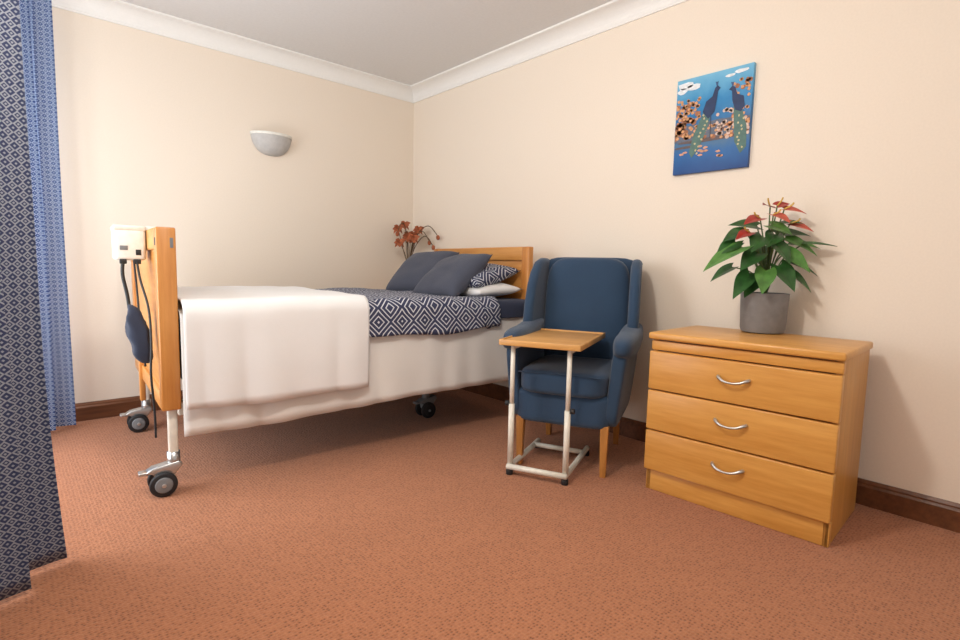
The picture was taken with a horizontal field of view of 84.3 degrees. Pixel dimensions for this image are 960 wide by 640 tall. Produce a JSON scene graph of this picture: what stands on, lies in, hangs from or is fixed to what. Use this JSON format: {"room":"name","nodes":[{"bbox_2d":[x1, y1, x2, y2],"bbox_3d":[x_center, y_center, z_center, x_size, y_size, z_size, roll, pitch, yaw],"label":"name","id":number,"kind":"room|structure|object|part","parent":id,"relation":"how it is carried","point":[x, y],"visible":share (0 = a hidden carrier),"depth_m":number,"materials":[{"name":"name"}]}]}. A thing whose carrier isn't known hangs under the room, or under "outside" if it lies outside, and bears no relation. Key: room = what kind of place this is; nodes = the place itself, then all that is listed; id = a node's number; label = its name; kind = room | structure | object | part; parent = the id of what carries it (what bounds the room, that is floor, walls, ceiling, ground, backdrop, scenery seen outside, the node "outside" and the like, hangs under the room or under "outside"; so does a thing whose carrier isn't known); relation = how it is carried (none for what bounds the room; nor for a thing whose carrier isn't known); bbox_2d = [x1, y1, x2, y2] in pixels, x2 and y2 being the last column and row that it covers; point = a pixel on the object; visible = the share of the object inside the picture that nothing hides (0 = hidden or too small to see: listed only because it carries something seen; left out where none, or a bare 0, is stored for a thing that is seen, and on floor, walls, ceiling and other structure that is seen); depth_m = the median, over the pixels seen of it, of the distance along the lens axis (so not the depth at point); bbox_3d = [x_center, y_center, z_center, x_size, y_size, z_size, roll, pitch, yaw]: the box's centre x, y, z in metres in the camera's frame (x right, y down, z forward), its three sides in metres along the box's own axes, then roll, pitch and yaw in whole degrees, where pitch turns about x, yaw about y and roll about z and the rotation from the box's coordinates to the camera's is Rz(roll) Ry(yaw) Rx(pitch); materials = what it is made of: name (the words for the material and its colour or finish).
{"room":"care facility","nodes":[
{"label":"care facility","id":0,"kind":"room"},
{"bbox_2d":[52,7,413,402],"bbox_3d":[-1.709,-0.645,3.588,2.950,2.385,0.100,-4,8,-42],"label":"wall","id":1,"kind":"structure","parent":0,"point":[154,130],"depth_m":3.44,"materials":[{"name":"paint"}]},
{"bbox_2d":[75,390,182,421],"bbox_3d":[-1.695,0.494,3.656,2.950,0.105,0.018,-4,8,-42],"label":"baseboard","id":2,"kind":"structure","parent":1,"relation":"attached to","point":[92,410],"depth_m":3.17,"materials":[{"name":"brown wood"}]},
{"bbox_2d":[51,0,412,102],"bbox_3d":[-1.616,-1.775,3.398,2.950,0.095,0.105,-4,8,-42],"label":"trim","id":3,"kind":"structure","parent":1,"relation":"attached to","point":[119,12],"depth_m":3.41,"materials":[{"name":"paint"}]},
{"bbox_2d":[250,130,291,156],"bbox_3d":[-1.414,-1.206,3.643,0.284,0.143,0.111,-4,8,-42],"label":"wall light","id":4,"kind":"object","parent":1,"relation":"attached to","point":[269,143],"visible":1,"depth_m":3.61,"materials":[{"name":"white paint"}]},
{"bbox_2d":[121,0,611,84],"bbox_3d":[-0.051,-1.665,1.649,3.150,0.100,5.000,-4,8,-42],"label":"ceiling","id":5,"kind":"structure","parent":0,"point":[410,42],"depth_m":3.20,"materials":[{"name":"paint"}]},
{"bbox_2d":[0,389,959,639],"bbox_3d":[-0.105,0.807,1.895,3.150,0.100,5.000,-4,8,-42],"label":"floor","id":6,"kind":"structure","parent":0,"point":[387,520],"depth_m":1.78,"materials":[{"name":"carpet"}]},
{"bbox_2d":[111,224,532,496],"bbox_3d":[-0.835,0.080,3.067,2.111,1.085,1.170,-3,7,-37],"label":"bed","id":7,"kind":"object","parent":6,"relation":"on","point":[400,366],"visible":0.41,"depth_m":2.44,"materials":[{"name":"white fabric"}]},
{"bbox_2d":[119,259,126,263],"bbox_3d":[-1.475,-0.242,2.194,0.025,0.020,0.020,-3,7,-37],"label":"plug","id":8,"kind":"object","parent":7,"relation":"attached to","point":[122,261],"depth_m":2.19,"materials":[{"name":"black plastic"}]},
{"bbox_3d":[-1.465,-0.297,2.182,0.028,0.018,0.003,-3,7,-37],"label":"control box panel","id":9,"kind":"part","parent":7,"relation":"part of","materials":[{"name":"grey plastic"}]},
{"bbox_3d":[-1.488,-0.385,2.244,0.116,0.024,0.144,-3,7,-37],"label":"control box lid","id":10,"kind":"part","parent":7,"relation":"part of","materials":[{"name":"white plastic"}]},
{"bbox_2d":[133,259,140,263],"bbox_3d":[-1.436,-0.244,2.223,0.027,0.020,0.020,-3,7,-37],"label":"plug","id":11,"kind":"object","parent":7,"relation":"attached to","point":[135,261],"depth_m":2.21,"materials":[{"name":"black plastic"}]},
{"bbox_3d":[-1.548,-0.034,2.504,0.044,0.650,1.000,-3,7,-37],"label":"footboard panel","id":12,"kind":"part","parent":7,"relation":"part of","materials":[{"name":"brown wood"}]},
{"bbox_3d":[-1.555,0.275,2.535,0.068,0.070,0.980,-3,7,-37],"label":"footboard rail","id":13,"kind":"part","parent":7,"relation":"part of","materials":[{"name":"brown wood"}]},
{"bbox_3d":[-1.541,-0.364,2.471,0.072,0.085,0.980,-3,7,-37],"label":"footboard rail","id":14,"kind":"part","parent":7,"relation":"part of","materials":[{"name":"brown wood"}]},
{"bbox_3d":[-1.192,-0.298,2.049,0.011,0.038,0.002,-3,7,-37],"label":"lock plate","id":15,"kind":"part","parent":7,"relation":"part of","materials":[{"name":"grey plastic"}]},
{"bbox_3d":[-0.778,0.032,3.105,1.865,0.295,1.040,-3,7,-37],"label":"mattress","id":16,"kind":"part","parent":7,"relation":"part of","materials":[{"name":"white fabric"}]},
{"bbox_3d":[-0.520,0.327,2.793,1.880,0.060,0.040,-3,7,-37],"label":"rail","id":17,"kind":"part","parent":7,"relation":"part of","materials":[{"name":"white metal"}]},
{"bbox_2d":[177,286,368,409],"bbox_3d":[-1.205,0.068,2.779,0.813,0.451,1.258,-3,7,-37],"label":"blanket","id":18,"kind":"object","parent":7,"relation":"on","point":[243,345],"visible":0.91,"depth_m":2.28,"materials":[{"name":"fabric"}]},
{"bbox_2d":[316,288,500,336],"bbox_3d":[-0.624,-0.059,3.215,0.963,0.240,1.210,-3,7,-37],"label":"duvet","id":19,"kind":"object","parent":7,"relation":"on","point":[391,313],"visible":0.67,"depth_m":2.79,"materials":[{"name":"fabric"}]},
{"bbox_2d":[386,251,459,290],"bbox_3d":[-0.401,-0.328,3.646,0.450,0.299,0.311,6,7,37],"label":"throw cushion","id":20,"kind":"object","parent":19,"relation":"on","point":[412,270],"visible":0.6,"depth_m":3.58,"materials":[{"name":"fabric"}]},
{"bbox_2d":[412,254,492,295],"bbox_3d":[-0.186,-0.266,3.286,0.331,0.294,0.460,-4,8,-43],"label":"throw cushion","id":21,"kind":"object","parent":19,"relation":"on","point":[452,275],"visible":0.82,"depth_m":3.17,"materials":[{"name":"fabric"}]},
{"bbox_3d":[-0.013,-0.454,3.657,0.044,0.085,0.950,-3,7,-37],"label":"headboard rail","id":22,"kind":"part","parent":7,"relation":"part of","materials":[{"name":"brown wood"}]},
{"bbox_2d":[460,282,521,296],"bbox_3d":[-0.060,-0.198,3.391,0.339,0.116,0.620,-3,7,-37],"label":"pillow","id":23,"kind":"object","parent":7,"relation":"on","point":[498,289],"visible":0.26,"depth_m":3.16,"materials":[{"name":"white fabric"}]},
{"bbox_2d":[468,263,519,287],"bbox_3d":[-0.099,-0.284,3.427,0.349,0.170,0.680,-4,7,-40],"label":"pillow","id":24,"kind":"object","parent":23,"relation":"on","point":[492,274],"visible":0.32,"depth_m":3.19,"materials":[{"name":"fabric"}]},
{"bbox_3d":[-0.021,-0.095,3.693,0.016,0.705,0.970,-3,7,-37],"label":"headboard panel","id":25,"kind":"part","parent":7,"relation":"part of","materials":[{"name":"brown wood"}]},
{"bbox_2d":[499,328,605,485],"bbox_3d":[0.355,0.386,2.566,0.372,0.626,0.532,4,6,24],"label":"table","id":26,"kind":"object","parent":6,"relation":"on","point":[572,341],"visible":0.99,"depth_m":2.40,"materials":[{"name":"brown wood"}]},
{"bbox_2d":[503,257,642,477],"bbox_3d":[0.488,0.183,2.697,0.630,1.010,0.674,4,6,22],"label":"wingback armchair","id":27,"kind":"object","parent":6,"relation":"on","point":[590,294],"visible":0.9,"depth_m":2.63,"materials":[{"name":"fabric"}]},
{"bbox_3d":[0.195,0.577,2.567,0.038,0.240,0.040,4,6,22],"label":"leg","id":28,"kind":"part","parent":27,"relation":"part of","materials":[{"name":"brown wood"}]},
{"bbox_3d":[0.260,0.262,2.784,0.094,0.375,0.550,4,6,22],"label":"arm","id":29,"kind":"part","parent":27,"relation":"part of","materials":[{"name":"fabric"}]},
{"bbox_3d":[0.390,0.537,3.012,0.038,0.240,0.064,4,6,22],"label":"leg","id":30,"kind":"part","parent":27,"relation":"part of","materials":[{"name":"brown wood"}]},
{"bbox_3d":[0.476,0.389,2.701,0.476,0.170,0.560,4,6,22],"label":"seat","id":31,"kind":"part","parent":27,"relation":"part of","materials":[{"name":"fabric"}]},
{"bbox_2d":[521,355,611,398],"bbox_3d":[0.459,0.271,2.640,0.417,0.125,0.525,4,6,22],"label":"seat cushion","id":32,"kind":"object","parent":27,"relation":"on","point":[542,376],"depth_m":2.44,"materials":[{"name":"fabric"}]},
{"bbox_3d":[0.564,0.599,2.418,0.038,0.240,0.040,4,6,22],"label":"leg","id":33,"kind":"part","parent":27,"relation":"part of","materials":[{"name":"brown wood"}]},
{"bbox_3d":[0.738,0.558,2.872,0.038,0.240,0.064,4,6,22],"label":"leg","id":34,"kind":"part","parent":27,"relation":"part of","materials":[{"name":"brown wood"}]},
{"bbox_3d":[0.702,0.290,2.605,0.094,0.375,0.550,4,6,22],"label":"arm","id":35,"kind":"part","parent":27,"relation":"part of","materials":[{"name":"fabric"}]},
{"bbox_2d":[644,325,872,547],"bbox_3d":[1.111,0.410,2.187,0.499,0.687,0.704,-4,8,-45],"label":"dresser","id":36,"kind":"object","parent":6,"relation":"on","point":[765,430],"visible":1,"depth_m":1.99,"materials":[{"name":"brown wood"}]},
{"bbox_3d":[0.944,0.574,2.038,0.036,0.026,0.127,-4,8,-45],"label":"handle","id":37,"kind":"part","parent":36,"relation":"part of","materials":[{"name":"metal"}]},
{"bbox_3d":[0.948,0.399,2.021,0.036,0.026,0.127,-4,8,-45],"label":"handle","id":38,"kind":"part","parent":36,"relation":"part of","materials":[{"name":"metal"}]},
{"bbox_3d":[0.952,0.229,2.004,0.036,0.026,0.127,-4,8,-45],"label":"handle","id":39,"kind":"part","parent":36,"relation":"part of","materials":[{"name":"metal"}]},
{"bbox_3d":[0.965,0.584,2.061,0.032,0.172,0.691,-4,8,-45],"label":"drawer","id":40,"kind":"part","parent":36,"relation":"part of","materials":[{"name":"brown wood"}]},
{"bbox_3d":[0.969,0.408,2.043,0.032,0.168,0.691,-4,8,-45],"label":"drawer","id":41,"kind":"part","parent":36,"relation":"part of","materials":[{"name":"brown wood"}]},
{"bbox_3d":[0.973,0.238,2.026,0.032,0.162,0.691,-4,8,-45],"label":"drawer","id":42,"kind":"part","parent":36,"relation":"part of","materials":[{"name":"brown wood"}]},
{"bbox_3d":[0.982,0.133,2.022,0.026,0.039,0.688,-4,8,-45],"label":"rail","id":43,"kind":"part","parent":36,"relation":"part of","materials":[{"name":"brown wood"}]},
{"bbox_2d":[703,197,837,333],"bbox_3d":[1.192,-0.234,2.267,0.522,0.582,0.233,0,6,-8],"label":"anthurium","id":44,"kind":"object","parent":36,"relation":"on","point":[763,312],"visible":1,"depth_m":2.24,"materials":[{"name":"plant"}]},
{"bbox_3d":[-0.611,0.166,4.296,0.412,0.680,0.405,-4,8,-42],"label":"cabinet","id":45,"kind":"object","parent":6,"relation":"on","visible":0},
{"bbox_2d":[393,221,439,258],"bbox_3d":[-0.531,-0.481,4.239,0.365,0.621,0.247,5,7,36],"label":"flower vase","id":46,"kind":"object","parent":45,"relation":"on","point":[411,236],"visible":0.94,"depth_m":4.25,"materials":[{"name":"plant"}]},
{"bbox_2d":[412,0,959,503],"bbox_3d":[1.059,-0.504,2.785,0.100,2.385,5.000,-4,8,-42],"label":"wall","id":47,"kind":"structure","parent":0,"point":[568,151],"depth_m":2.38,"materials":[{"name":"paint"}]},
{"bbox_2d":[411,0,688,102],"bbox_3d":[1.041,-1.634,2.567,0.105,0.095,4.900,-4,8,-42],"label":"trim","id":48,"kind":"structure","parent":47,"relation":"attached to","point":[613,14],"depth_m":3.29,"materials":[{"name":"paint"}]},
{"bbox_2d":[460,383,959,532],"bbox_3d":[1.024,0.637,2.821,0.018,0.105,4.900,-4,8,-42],"label":"baseboard","id":49,"kind":"structure","parent":47,"relation":"attached to","point":[934,511],"depth_m":2.12,"materials":[{"name":"brown wood"}]},
{"bbox_2d":[673,62,755,175],"bbox_3d":[1.128,-0.960,2.580,0.024,0.465,0.370,-4,8,-42],"label":"painting","id":50,"kind":"object","parent":47,"relation":"attached to","point":[714,111],"visible":1,"depth_m":2.56,"materials":[{"name":"blue paint"}]},
{"bbox_2d":[740,292,789,333],"bbox_3d":[1.236,-0.032,2.314,0.192,0.173,0.192,-4,8,-42],"label":"pot","id":51,"kind":"object","parent":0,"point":[767,312],"depth_m":2.24,"materials":[{"name":"ceramic"}]},
{"bbox_3d":[-1.561,-1.539,1.570,0.022,0.022,2.870,-4,8,-42],"label":"rail","id":52,"kind":"object","parent":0,"visible":0},
{"bbox_2d":[0,0,66,600],"bbox_3d":[-1.255,-0.351,1.237,0.087,2.255,0.640,0,6,-9],"label":"curtain","id":53,"kind":"object","parent":52,"relation":"hanging from","point":[31,526],"visible":1,"depth_m":1.48,"materials":[{"name":"blue fabric"}]},
{"bbox_2d":[19,0,75,430],"bbox_3d":[-2.329,-0.513,2.609,0.087,2.250,0.524,3,6,14],"label":"curtain","id":54,"kind":"object","parent":52,"relation":"hanging from","point":[36,21],"visible":0.45,"depth_m":2.79,"materials":[{"name":"blue fabric"}]}
]}

